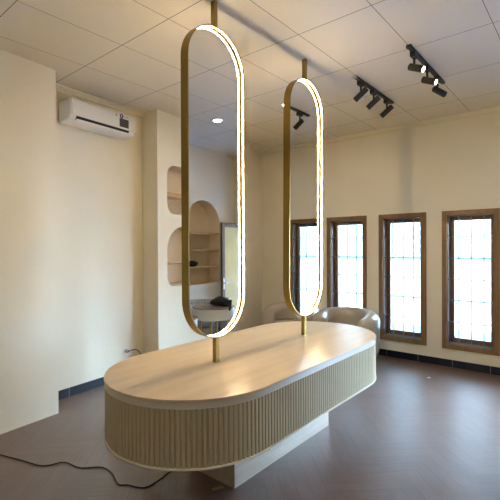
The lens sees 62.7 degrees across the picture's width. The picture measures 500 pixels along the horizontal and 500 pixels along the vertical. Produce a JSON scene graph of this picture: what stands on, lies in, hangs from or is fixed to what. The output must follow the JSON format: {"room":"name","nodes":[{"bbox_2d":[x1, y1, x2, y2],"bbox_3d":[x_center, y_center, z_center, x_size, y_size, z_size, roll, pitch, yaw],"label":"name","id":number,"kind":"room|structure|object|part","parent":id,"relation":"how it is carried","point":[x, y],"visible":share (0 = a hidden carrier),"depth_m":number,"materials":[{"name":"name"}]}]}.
{"room":"salon","nodes":[
{"label":"salon","id":0,"kind":"room"},
{"bbox_2d":[0,49,261,433],"bbox_3d":[-1.882,-0.069,3.870,1.540,3.000,7.110,0,1,40],"label":"wall","id":1,"kind":"structure","parent":0,"point":[87,224],"depth_m":4.07,"materials":[{"name":"paint"}]},
{"bbox_2d":[58,377,104,399],"bbox_3d":[-1.571,1.383,4.293,0.012,0.085,1.204,0,1,34],"label":"baseboard","id":2,"kind":"structure","parent":1,"relation":"attached to","point":[86,386],"depth_m":4.10,"materials":[{"name":"black tile"}]},
{"bbox_2d":[59,97,135,139],"bbox_3d":[-1.523,-1.316,4.158,0.216,0.218,0.765,0,1,34],"label":"air conditioner","id":3,"kind":"object","parent":1,"relation":"attached to","point":[72,112],"visible":1,"depth_m":4.03,"materials":[{"name":"white plastic"}]},
{"bbox_2d":[75,116,128,132],"bbox_3d":[-1.463,-1.244,4.101,0.038,0.040,0.615,0,1,34],"label":"air vent","id":4,"kind":"object","parent":3,"relation":"attached to","point":[94,122],"depth_m":4.07,"materials":[{"name":"black"}]},
{"bbox_2d":[56,83,143,118],"bbox_3d":[-1.573,-1.549,4.261,0.044,0.050,1.207,0,1,34],"label":"trim","id":5,"kind":"structure","parent":1,"relation":"attached to","point":[59,87],"depth_m":4.24,"materials":[{"name":"beige paint"}]},
{"bbox_2d":[123,347,140,353],"bbox_3d":[-1.311,1.256,4.598,0.206,0.334,0.224,0,0,-10],"label":"wall socket","id":6,"kind":"object","parent":1,"relation":"attached to","point":[125,350],"visible":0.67,"depth_m":4.55,"materials":[{"name":"white plastic"}]},
{"bbox_2d":[167,166,180,214],"bbox_3d":[-0.881,-0.706,5.051,0.221,0.572,0.617,0,1,33],"label":"niche","id":7,"kind":"object","parent":1,"relation":"attached to","point":[174,172],"depth_m":5.12,"materials":[{"name":"laminate"}]},
{"bbox_2d":[167,196,180,200],"bbox_3d":[-0.882,-0.651,5.052,0.214,0.045,0.612,0,1,33],"label":"shelf","id":8,"kind":"object","parent":1,"relation":"attached to","point":[169,198],"depth_m":5.00,"materials":[{"name":"laminate"}]},
{"bbox_2d":[167,227,181,284],"bbox_3d":[-0.883,0.067,5.048,0.221,0.697,0.597,0,1,33],"label":"niche","id":9,"kind":"object","parent":1,"relation":"attached to","point":[174,251],"depth_m":5.15,"materials":[{"name":"paint"}]},
{"bbox_2d":[0,0,499,151],"bbox_3d":[0.550,-1.627,1.974,7.500,0.120,7.360,0,1,40],"label":"ceiling","id":10,"kind":"structure","parent":0,"point":[126,53],"depth_m":3.21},
{"bbox_2d":[352,75,393,117],"bbox_3d":[1.235,-1.487,4.062,0.145,0.199,0.913,0,1,40],"label":"track light","id":11,"kind":"object","parent":10,"relation":"attached to","point":[361,83],"visible":1,"depth_m":4.00,"materials":[{"name":"black metal"}]},
{"bbox_3d":[1.242,-1.576,4.067,0.034,0.020,0.895,0,1,40],"label":"rail","id":12,"kind":"part","parent":11,"relation":"part of","materials":[{"name":"black metal"}]},
{"bbox_2d":[406,44,446,96],"bbox_3d":[1.538,-1.479,3.504,0.138,0.210,0.948,0,1,40],"label":"track light","id":13,"kind":"object","parent":10,"relation":"attached to","point":[425,67],"visible":1,"depth_m":3.46,"materials":[{"name":"black metal"}]},
{"bbox_3d":[1.529,-1.574,3.523,0.034,0.020,0.930,0,1,40],"label":"rail","id":14,"kind":"part","parent":13,"relation":"part of","materials":[{"name":"black metal"}]},
{"bbox_2d":[0,355,499,499],"bbox_3d":[0.501,1.493,1.921,7.500,0.120,7.160,0,1,40],"label":"floor","id":15,"kind":"structure","parent":0,"point":[408,435],"depth_m":2.84,"materials":[{"name":"wood"}]},
{"bbox_2d":[0,454,171,487],"bbox_3d":[-1.118,1.431,2.666,1.445,0.007,0.259,0,0,8],"label":"power cord","id":16,"kind":"object","parent":15,"relation":"on","point":[0,454],"visible":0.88,"depth_m":2.69,"materials":[{"name":"black rubber"}]},
{"bbox_2d":[212,486,223,490],"bbox_3d":[-0.194,1.428,2.458,0.070,0.008,0.016,0,0,-22],"label":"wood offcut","id":17,"kind":"object","parent":15,"relation":"on","point":[219,487],"visible":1,"depth_m":2.45,"materials":[{"name":"brown wood"}]},
{"bbox_2d":[104,321,376,488],"bbox_3d":[0.100,1.067,2.993,1.065,0.720,2.376,0,1,40],"label":"table","id":18,"kind":"object","parent":15,"relation":"on","point":[272,387],"depth_m":2.32,"materials":[{"name":"brown wood"}]},
{"bbox_2d":[180,0,244,362],"bbox_3d":[-0.221,-0.428,2.598,0.060,2.280,0.506,0,1,40],"label":"mirror","id":19,"kind":"object","parent":18,"relation":"on","point":[212,73],"visible":1,"depth_m":2.58,"materials":[{"name":"gold metal"}]},
{"bbox_3d":[-0.226,-1.481,2.591,0.031,0.175,0.031,0,1,40],"label":"post","id":20,"kind":"part","parent":19,"relation":"part of","materials":[{"name":"gold metal"}]},
{"bbox_3d":[-0.215,0.629,2.606,0.031,0.165,0.031,0,1,40],"label":"post","id":21,"kind":"part","parent":19,"relation":"part of","materials":[{"name":"gold metal"}]},
{"bbox_2d":[104,321,375,402],"bbox_3d":[0.098,0.715,2.990,1.061,0.014,2.372,0,1,40],"label":"countertop","id":22,"kind":"structure","parent":18,"relation":"on","point":[252,360],"depth_m":2.59,"materials":[{"name":"brown wood"}]},
{"bbox_2d":[283,59,322,334],"bbox_3d":[0.449,-0.437,3.396,0.060,2.280,0.529,0,1,40],"label":"mirror","id":23,"kind":"object","parent":18,"relation":"on","point":[303,110],"visible":1,"depth_m":3.38,"materials":[{"name":"gold metal"}]},
{"bbox_3d":[0.446,0.620,3.394,0.031,0.165,0.033,0,1,40],"label":"post","id":24,"kind":"part","parent":23,"relation":"part of","materials":[{"name":"gold metal"}]},
{"bbox_3d":[0.452,-1.490,3.398,0.031,0.175,0.033,0,1,40],"label":"post","id":25,"kind":"part","parent":23,"relation":"part of","materials":[{"name":"gold metal"}]},
{"bbox_2d":[290,80,319,314],"bbox_3d":[0.449,-0.432,3.396,0.006,1.931,0.514,0,1,40],"label":"mirror glass","id":26,"kind":"object","parent":23,"relation":"attached to","point":[305,100],"depth_m":3.39,"materials":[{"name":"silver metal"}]},
{"bbox_2d":[262,301,319,324],"bbox_3d":[0.621,1.080,5.793,0.660,0.647,0.836,-1,1,-42],"label":"tub chair","id":27,"kind":"object","parent":15,"relation":"on","point":[276,312],"visible":0.28,"depth_m":5.82,"materials":[{"name":"beige leather"}]},
{"bbox_2d":[273,318,293,322],"bbox_3d":[0.556,1.042,5.734,0.484,0.125,0.484,-1,1,-42],"label":"seat cushion","id":28,"kind":"object","parent":27,"relation":"on","point":[275,320],"depth_m":5.79,"materials":[{"name":"beige leather"}]},
{"bbox_2d":[312,307,379,355],"bbox_3d":[1.248,1.081,5.241,0.836,0.647,0.660,0,1,32],"label":"tub chair","id":29,"kind":"object","parent":15,"relation":"on","point":[365,318],"visible":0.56,"depth_m":5.25,"materials":[{"name":"beige leather"}]},
{"bbox_2d":[261,111,499,366],"bbox_3d":[2.795,-0.099,4.729,7.600,3.000,0.220,0,1,40],"label":"wall","id":30,"kind":"structure","parent":0,"point":[452,165],"depth_m":5.23,"materials":[{"name":"paint"}]},
{"bbox_2d":[327,216,366,308],"bbox_3d":[1.417,0.357,5.857,0.606,1.655,0.212,0,1,40],"label":"window","id":31,"kind":"structure","parent":30,"relation":"in","point":[333,223],"depth_m":5.93,"materials":[{"name":"brown wood"}]},
{"bbox_3d":[1.445,0.356,5.891,0.476,1.531,0.045,0,1,40],"label":"sash","id":32,"kind":"part","parent":31,"relation":"part of","materials":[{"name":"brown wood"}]},
{"bbox_2d":[260,106,499,155],"bbox_3d":[2.223,-1.573,5.021,5.353,0.050,0.042,0,1,40],"label":"trim","id":33,"kind":"structure","parent":30,"relation":"attached to","point":[496,108],"depth_m":5.19,"materials":[{"name":"beige paint"}]},
{"bbox_2d":[378,212,425,345],"bbox_3d":[2.014,0.358,5.356,0.606,1.655,0.212,0,1,40],"label":"window","id":34,"kind":"structure","parent":30,"relation":"in","point":[386,332],"depth_m":5.38,"materials":[{"name":"brown wood"}]},
{"bbox_2d":[384,218,420,338],"bbox_3d":[1.968,0.357,5.301,0.494,1.552,0.019,0,1,40],"label":"grille","id":35,"kind":"object","parent":34,"relation":"attached to","point":[386,335],"depth_m":5.34,"materials":[{"name":"silver metal"}]},
{"bbox_3d":[2.042,0.356,5.389,0.476,1.531,0.045,0,1,40],"label":"sash","id":36,"kind":"part","parent":34,"relation":"part of","materials":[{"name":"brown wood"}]},
{"bbox_2d":[378,348,499,374],"bbox_3d":[1.885,1.359,5.359,4.399,0.085,0.012,0,1,40],"label":"baseboard","id":37,"kind":"structure","parent":30,"relation":"attached to","point":[397,354],"depth_m":4.97,"materials":[{"name":"black tile"}]},
{"bbox_2d":[391,322,490,340],"bbox_3d":[3.153,1.549,6.093,15.000,0.280,2.300,0,1,40],"label":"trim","id":38,"kind":"structure","parent":30,"relation":"attached to","point":[398,326],"depth_m":6.96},
{"bbox_2d":[442,208,499,355],"bbox_3d":[2.619,0.359,4.848,0.606,1.655,0.212,0,1,40],"label":"window","id":39,"kind":"structure","parent":30,"relation":"in","point":[449,341],"depth_m":4.87,"materials":[{"name":"brown wood"}]},
{"bbox_3d":[2.647,0.357,4.881,0.476,1.531,0.045,0,1,40],"label":"sash","id":40,"kind":"part","parent":39,"relation":"part of","materials":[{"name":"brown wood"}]},
{"label":"outside","id":41,"kind":"structure","parent":0,"visible":0},
{"bbox_2d":[340,219,490,300],"bbox_3d":[5.659,-0.165,11.797,16.500,3.600,0.250,0,1,40],"label":"sky","id":42,"kind":"structure","parent":41,"point":[464,225],"depth_m":12.30,"materials":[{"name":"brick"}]},
{"bbox_2d":[340,291,490,333],"bbox_3d":[5.394,1.523,8.762,21.000,0.270,4.670,0,1,40],"label":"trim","id":43,"kind":"structure","parent":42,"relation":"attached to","point":[464,307],"depth_m":9.40,"materials":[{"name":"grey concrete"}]}
]}

